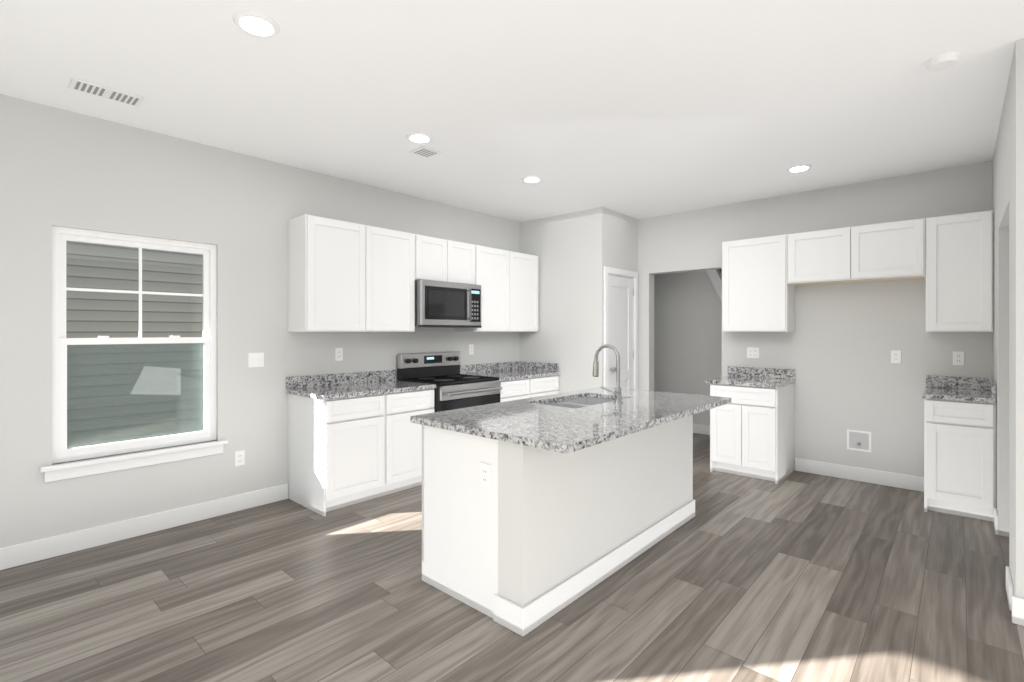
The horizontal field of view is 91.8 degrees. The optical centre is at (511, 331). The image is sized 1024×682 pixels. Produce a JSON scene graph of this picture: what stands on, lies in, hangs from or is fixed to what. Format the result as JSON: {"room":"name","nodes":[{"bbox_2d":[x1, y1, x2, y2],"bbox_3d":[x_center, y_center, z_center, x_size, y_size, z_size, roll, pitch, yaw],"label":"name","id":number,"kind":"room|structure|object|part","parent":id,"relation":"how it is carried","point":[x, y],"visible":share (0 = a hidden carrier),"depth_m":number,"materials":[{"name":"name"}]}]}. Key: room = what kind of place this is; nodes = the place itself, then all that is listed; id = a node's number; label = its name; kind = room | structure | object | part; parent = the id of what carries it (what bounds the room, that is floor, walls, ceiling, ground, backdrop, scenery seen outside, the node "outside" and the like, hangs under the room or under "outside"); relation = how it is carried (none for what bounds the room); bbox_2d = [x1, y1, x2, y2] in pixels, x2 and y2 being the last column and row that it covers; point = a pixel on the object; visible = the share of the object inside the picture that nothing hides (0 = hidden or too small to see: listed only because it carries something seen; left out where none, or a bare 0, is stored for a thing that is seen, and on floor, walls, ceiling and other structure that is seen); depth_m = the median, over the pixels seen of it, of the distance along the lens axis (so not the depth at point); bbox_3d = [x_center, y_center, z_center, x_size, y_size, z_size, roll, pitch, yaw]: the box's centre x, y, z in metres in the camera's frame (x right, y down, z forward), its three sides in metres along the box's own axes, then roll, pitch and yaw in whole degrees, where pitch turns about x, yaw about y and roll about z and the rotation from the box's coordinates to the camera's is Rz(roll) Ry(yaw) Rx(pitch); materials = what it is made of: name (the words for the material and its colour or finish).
{"room":"kitchen","nodes":[
{"label":"kitchen","id":0,"kind":"room"},
{"bbox_2d":[0,94,519,547],"bbox_3d":[-1.838,0.000,4.191,0.140,2.740,5.770,0,0,42],"label":"wall","id":1,"kind":"structure","parent":0,"point":[63,168],"depth_m":3.54,"materials":[{"name":"grey paint"}]},
{"bbox_2d":[40,226,227,482],"bbox_3d":[-2.517,0.129,3.377,0.150,1.558,1.020,0,0,42],"label":"window","id":2,"kind":"structure","parent":1,"relation":"in","point":[114,458],"depth_m":3.35,"materials":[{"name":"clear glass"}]},
{"bbox_3d":[-2.553,0.099,3.409,0.048,1.362,0.834,0,0,42],"label":"glass","id":3,"kind":"part","parent":2,"relation":"part of","materials":[{"name":"clear glass"}]},
{"bbox_2d":[0,484,287,569],"bbox_3d":[-2.775,1.308,3.035,0.014,0.125,2.795,0,0,42],"label":"baseboard","id":4,"kind":"structure","parent":1,"relation":"attached to","point":[37,550],"depth_m":3.30,"materials":[{"name":"white wood"}]},
{"bbox_2d":[235,450,244,466],"bbox_3d":[-2.087,0.970,3.803,0.008,0.115,0.072,0,0,42],"label":"outlet","id":5,"kind":"object","parent":1,"relation":"attached to","point":[239,458],"visible":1,"depth_m":3.80,"materials":[{"name":"white plastic"}]},
{"bbox_2d":[248,352,263,367],"bbox_3d":[-2.005,0.220,3.891,0.012,0.115,0.118,0,0,42],"label":"light switch","id":6,"kind":"object","parent":1,"relation":"attached to","point":[256,359],"visible":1,"depth_m":3.89,"materials":[{"name":"white plastic"}]},
{"bbox_2d":[288,214,375,331],"bbox_3d":[-1.525,-0.460,4.188,0.322,0.920,0.583,0,0,42],"label":"upper cabinet","id":7,"kind":"object","parent":1,"relation":"attached to","point":[344,276],"depth_m":4.04,"materials":[{"name":"white wood"}]},
{"bbox_2d":[335,348,342,360],"bbox_3d":[-1.538,0.200,4.413,0.008,0.115,0.072,0,0,42],"label":"outlet","id":8,"kind":"object","parent":1,"relation":"attached to","point":[338,354],"visible":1,"depth_m":4.41,"materials":[{"name":"white plastic"}]},
{"bbox_2d":[376,227,415,331],"bbox_3d":[-1.217,-0.460,4.531,0.322,0.920,0.583,0,0,42],"label":"upper cabinet","id":9,"kind":"object","parent":1,"relation":"attached to","point":[395,250],"depth_m":4.49,"materials":[{"name":"white wood"}]},
{"bbox_2d":[416,234,455,282],"bbox_3d":[-0.870,-0.704,4.916,0.322,0.432,0.451,0,0,42],"label":"upper cabinet","id":10,"kind":"object","parent":1,"relation":"attached to","point":[435,257],"depth_m":4.83,"materials":[{"name":"white wood"}]},
{"bbox_2d":[415,279,481,327],"bbox_3d":[-0.711,-0.264,4.994,0.454,0.443,0.772,0,0,42],"label":"microwave","id":11,"kind":"object","parent":10,"relation":"attached to","point":[443,304],"visible":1,"depth_m":4.81,"materials":[{"name":"silver metal"}]},
{"bbox_2d":[456,241,475,284],"bbox_3d":[-0.651,-0.704,5.160,0.322,0.432,0.450,0,0,42],"label":"upper cabinet","id":12,"kind":"object","parent":1,"relation":"attached to","point":[465,252],"depth_m":5.12,"materials":[{"name":"white wood"}]},
{"bbox_2d":[469,344,473,354],"bbox_3d":[-0.461,0.200,5.609,0.008,0.115,0.072,0,0,42],"label":"outlet","id":13,"kind":"object","parent":1,"relation":"attached to","point":[471,349],"visible":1,"depth_m":5.61,"materials":[{"name":"white plastic"}]},
{"bbox_2d":[456,245,515,331],"bbox_3d":[-0.302,-0.460,5.546,0.322,0.920,0.589,0,0,42],"label":"upper cabinet","id":14,"kind":"object","parent":1,"relation":"attached to","point":[495,268],"depth_m":5.47,"materials":[{"name":"white wood"}]},
{"bbox_2d":[516,252,537,331],"bbox_3d":[0.010,-0.460,5.893,0.322,0.920,0.588,0,0,42],"label":"upper cabinet","id":15,"kind":"object","parent":1,"relation":"attached to","point":[526,264],"depth_m":5.84,"materials":[{"name":"white wood"}]},
{"bbox_2d":[0,433,1023,681],"bbox_3d":[2.234,1.420,2.631,8.600,0.100,9.500,0,0,42],"label":"floor","id":16,"kind":"structure","parent":0,"point":[800,577],"depth_m":2.49,"materials":[{"name":"wood"}]},
{"bbox_2d":[286,370,435,515],"bbox_3d":[-1.264,0.870,4.247,0.632,1.000,1.062,0,0,42],"label":"base cabinet","id":17,"kind":"object","parent":16,"relation":"on","point":[354,437],"visible":0.9,"depth_m":3.97,"materials":[{"name":"white wood"}]},
{"bbox_2d":[397,351,501,411],"bbox_3d":[-0.592,0.791,4.886,0.722,1.157,0.772,0,0,42],"label":"electric range","id":18,"kind":"object","parent":16,"relation":"on","point":[454,389],"visible":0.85,"depth_m":4.84,"materials":[{"name":"black metal"}]},
{"bbox_2d":[460,361,559,401],"bbox_3d":[-0.025,0.870,5.623,0.632,1.000,1.068,0,0,42],"label":"base cabinet","id":19,"kind":"object","parent":16,"relation":"on","point":[521,379],"visible":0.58,"depth_m":5.59,"materials":[{"name":"white wood"}]},
{"bbox_2d":[416,411,702,635],"bbox_3d":[0.451,0.938,3.179,0.855,0.865,1.958,0,0,42],"label":"kitchen island","id":20,"kind":"object","parent":16,"relation":"on","point":[591,488],"depth_m":2.54,"materials":[{"name":"white"}]},
{"bbox_2d":[480,462,490,488],"bbox_3d":[-0.129,0.695,2.398,0.072,0.115,0.008,0,0,42],"label":"outlet","id":21,"kind":"object","parent":20,"relation":"attached to","point":[485,475],"visible":1,"depth_m":2.39,"materials":[{"name":"white plastic"}]},
{"bbox_2d":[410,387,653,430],"bbox_3d":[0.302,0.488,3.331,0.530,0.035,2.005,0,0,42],"label":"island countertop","id":22,"kind":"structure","parent":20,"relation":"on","point":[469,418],"depth_m":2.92,"materials":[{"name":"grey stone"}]},
{"bbox_2d":[550,395,609,406],"bbox_3d":[0.485,0.600,3.438,0.412,0.213,0.732,0,0,42],"label":"sink","id":23,"kind":"object","parent":22,"relation":"in","point":[579,400],"depth_m":3.73,"materials":[{"name":"silver metal"}]},
{"bbox_2d":[478,391,730,454],"bbox_3d":[0.697,0.488,2.974,0.535,0.035,2.005,0,0,42],"label":"island countertop","id":24,"kind":"structure","parent":20,"relation":"on","point":[564,432],"depth_m":2.63,"materials":[{"name":"grey stone"}]},
{"bbox_2d":[592,344,622,402],"bbox_3d":[0.633,0.277,3.338,0.226,0.387,0.091,0,0,42],"label":"faucet","id":25,"kind":"object","parent":24,"relation":"on","point":[617,392],"visible":1,"depth_m":3.29,"materials":[{"name":"silver metal"}]},
{"bbox_2d":[706,366,794,483],"bbox_3d":[2.348,0.870,4.878,0.642,1.000,0.642,0,0,42],"label":"base cabinet","id":26,"kind":"object","parent":16,"relation":"on","point":[752,429],"visible":0.96,"depth_m":4.66,"materials":[{"name":"white wood"}]},
{"bbox_2d":[922,375,995,521],"bbox_3d":[3.473,0.870,3.865,0.403,1.000,0.642,0,0,42],"label":"base cabinet","id":27,"kind":"object","parent":16,"relation":"on","point":[959,446],"visible":1,"depth_m":3.66,"materials":[{"name":"white wood"}]},
{"bbox_2d":[0,0,1023,222],"bbox_3d":[2.234,-1.420,2.631,8.600,0.100,9.500,0,0,42],"label":"ceiling","id":28,"kind":"structure","parent":0,"point":[638,109],"depth_m":2.78,"materials":[{"name":"white paint"}]},
{"bbox_2d":[68,77,144,106],"bbox_3d":[-2.316,-1.365,2.838,0.160,0.009,0.320,0,0,42],"label":"ceiling vent","id":29,"kind":"object","parent":28,"relation":"in","point":[103,91],"visible":1,"depth_m":2.82,"materials":[{"name":"white metal"}]},
{"bbox_2d":[232,10,279,37],"bbox_3d":[-1.135,-1.363,2.206,0.190,0.013,0.190,0,0,42],"label":"recessed light","id":30,"kind":"object","parent":28,"relation":"in","point":[255,23],"visible":1,"depth_m":2.19,"materials":[{"name":"white plastic"}]},
{"bbox_2d":[406,132,432,142],"bbox_3d":[-0.650,-1.363,3.492,0.190,0.013,0.190,0,0,42],"label":"recessed light","id":31,"kind":"object","parent":28,"relation":"in","point":[418,137],"visible":0.98,"depth_m":3.46,"materials":[{"name":"white plastic"}]},
{"bbox_2d":[410,146,440,157],"bbox_3d":[-0.658,-1.365,3.775,0.170,0.009,0.170,0,0,42],"label":"ceiling vent","id":32,"kind":"object","parent":28,"relation":"in","point":[425,152],"visible":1,"depth_m":3.76,"materials":[{"name":"white"}]},
{"bbox_2d":[521,176,541,182],"bbox_3d":[0.178,-1.363,4.442,0.190,0.013,0.190,0,0,42],"label":"recessed light","id":33,"kind":"object","parent":28,"relation":"in","point":[531,179],"visible":0.98,"depth_m":4.42,"materials":[{"name":"white plastic"}]},
{"bbox_2d":[786,164,811,171],"bbox_3d":[2.396,-1.363,4.140,0.190,0.013,0.190,0,0,42],"label":"recessed light","id":34,"kind":"object","parent":28,"relation":"in","point":[800,168],"visible":0.98,"depth_m":4.12,"materials":[{"name":"white plastic"}]},
{"bbox_2d":[925,51,960,71],"bbox_3d":[2.163,-1.352,2.493,0.140,0.034,0.140,0,0,42],"label":"smoke detector","id":35,"kind":"object","parent":28,"relation":"attached to","point":[942,61],"visible":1,"depth_m":2.47,"materials":[{"name":"white plastic"}]},
{"bbox_2d":[520,207,604,392],"bbox_3d":[0.566,0.000,5.862,1.195,2.740,0.070,0,0,42],"label":"wall","id":36,"kind":"structure","parent":0,"point":[568,249],"depth_m":5.73,"materials":[{"name":"grey paint"}]},
{"bbox_2d":[605,208,637,271],"bbox_3d":[1.232,0.000,5.814,0.140,2.740,0.750,0,0,42],"label":"wall","id":37,"kind":"structure","parent":0,"point":[621,241],"depth_m":5.75,"materials":[{"name":"grey paint"}]},
{"bbox_2d":[608,273,633,388],"bbox_3d":[1.234,0.355,5.765,0.204,2.029,0.628,0,0,42],"label":"pantry door","id":38,"kind":"structure","parent":37,"relation":"in","point":[621,314],"depth_m":5.78,"materials":[{"name":"white wood"}]},
{"bbox_2d":[604,266,637,389],"bbox_3d":[1.268,0.325,5.735,0.020,2.090,0.750,0,0,42],"label":"door frame","id":39,"kind":"structure","parent":37,"relation":"attached to","point":[611,270],"depth_m":5.70,"materials":[{"name":"white wood"}]},
{"bbox_2d":[654,270,721,425],"bbox_3d":[2.698,0.000,6.613,1.980,2.740,0.140,0,0,42],"label":"wall","id":40,"kind":"structure","parent":0,"point":[687,332],"depth_m":6.79,"materials":[{"name":"grey paint"}]},
{"bbox_2d":[693,424,709,434],"bbox_3d":[2.583,1.308,6.613,1.810,0.125,0.014,0,0,42],"label":"baseboard","id":41,"kind":"structure","parent":40,"relation":"attached to","point":[697,428],"depth_m":6.64,"materials":[{"name":"white wood"}]},
{"bbox_2d":[706,269,721,300],"bbox_3d":[2.966,-0.016,6.359,1.414,2.790,0.160,0,0,42],"label":"trim","id":42,"kind":"structure","parent":40,"relation":"attached to","point":[715,275],"depth_m":6.51,"materials":[{"name":"white wood"}]},
{"bbox_2d":[638,161,991,476],"bbox_3d":[2.735,0.000,5.059,3.385,2.740,0.140,0,0,42],"label":"wall","id":43,"kind":"structure","parent":0,"point":[838,345],"depth_m":4.62,"materials":[{"name":"grey paint"}]},
{"bbox_2d":[747,347,758,358],"bbox_3d":[2.509,0.220,5.163,0.118,0.115,0.008,0,0,42],"label":"outlet","id":44,"kind":"object","parent":43,"relation":"attached to","point":[752,352],"visible":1,"depth_m":5.16,"materials":[{"name":"white plastic"}]},
{"bbox_2d":[722,234,794,331],"bbox_3d":[2.468,-0.460,4.985,0.598,0.920,0.322,0,0,42],"label":"upper cabinet","id":45,"kind":"object","parent":43,"relation":"attached to","point":[758,295],"depth_m":4.84,"materials":[{"name":"white wood"}]},
{"bbox_2d":[790,226,861,285],"bbox_3d":[2.901,-0.688,4.596,0.561,0.465,0.322,0,0,42],"label":"upper cabinet","id":46,"kind":"object","parent":43,"relation":"attached to","point":[830,256],"depth_m":4.46,"materials":[{"name":"white wood"}]},
{"bbox_2d":[847,429,870,451],"bbox_3d":[3.178,1.000,4.546,0.186,0.186,0.030,0,0,42],"label":"outlet box","id":47,"kind":"object","parent":43,"relation":"attached to","point":[857,440],"visible":1,"depth_m":4.55,"materials":[{"name":"white plastic"}]},
{"bbox_2d":[795,458,923,491],"bbox_3d":[3.169,1.308,4.565,1.000,0.125,0.014,0,0,42],"label":"baseboard","id":48,"kind":"structure","parent":43,"relation":"attached to","point":[898,480],"depth_m":4.53,"materials":[{"name":"white wood"}]},
{"bbox_2d":[862,218,925,281],"bbox_3d":[3.227,-0.688,4.302,0.561,0.465,0.322,0,0,42],"label":"upper cabinet","id":49,"kind":"object","parent":43,"relation":"attached to","point":[896,250],"depth_m":4.14,"materials":[{"name":"white wood"}]},
{"bbox_2d":[891,350,900,362],"bbox_3d":[3.386,0.220,4.373,0.072,0.115,0.008,0,0,42],"label":"outlet","id":50,"kind":"object","parent":43,"relation":"attached to","point":[895,356],"visible":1,"depth_m":4.37,"materials":[{"name":"white plastic"}]},
{"bbox_2d":[922,210,993,331],"bbox_3d":[3.583,-0.460,3.981,0.394,0.920,0.322,0,0,42],"label":"upper cabinet","id":51,"kind":"object","parent":43,"relation":"attached to","point":[949,259],"depth_m":3.86,"materials":[{"name":"white wood"}]},
{"bbox_2d":[953,351,963,365],"bbox_3d":[3.691,0.220,4.099,0.072,0.115,0.008,0,0,42],"label":"outlet","id":52,"kind":"object","parent":43,"relation":"attached to","point":[958,357],"visible":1,"depth_m":4.10,"materials":[{"name":"white plastic"}]},
{"bbox_2d":[992,57,1012,581],"bbox_3d":[3.205,0.000,3.156,0.140,2.740,2.060,0,0,42],"label":"wall","id":53,"kind":"structure","parent":0,"point":[1002,208],"depth_m":3.32,"materials":[{"name":"grey paint"}]},
{"bbox_2d":[1006,566,1013,591],"bbox_3d":[2.541,1.308,2.534,0.014,0.125,0.274,0,0,42],"label":"baseboard","id":54,"kind":"structure","parent":53,"relation":"attached to","point":[1009,584],"depth_m":2.53,"materials":[{"name":"white wood"}]},
{"bbox_2d":[1013,38,1023,598],"bbox_3d":[3.792,0.000,1.147,3.700,2.740,0.140,0,0,42],"label":"wall","id":55,"kind":"structure","parent":0,"point":[1018,318],"depth_m":2.33,"materials":[{"name":"grey paint"}]},
{"bbox_2d":[1006,588,1023,625],"bbox_3d":[3.728,1.308,1.102,3.694,0.125,0.014,0,0,42],"label":"baseboard","id":56,"kind":"structure","parent":55,"relation":"attached to","point":[1016,604],"depth_m":2.32,"materials":[{"name":"white wood"}]},
{"label":"outside","id":57,"kind":"structure","parent":0,"visible":0},
{"bbox_3d":[-3.047,1.735,2.743,60.000,0.470,60.000,0,0,42],"label":"ground","id":58,"kind":"structure","parent":57,"visible":0},
{"bbox_2d":[66,241,203,447],"bbox_3d":[-3.936,-2.880,6.908,0.305,9.500,23.000,0,0,42],"label":"window glass","id":59,"kind":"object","parent":58,"relation":"on","point":[115,279],"depth_m":5.97,"materials":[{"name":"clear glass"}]}
]}

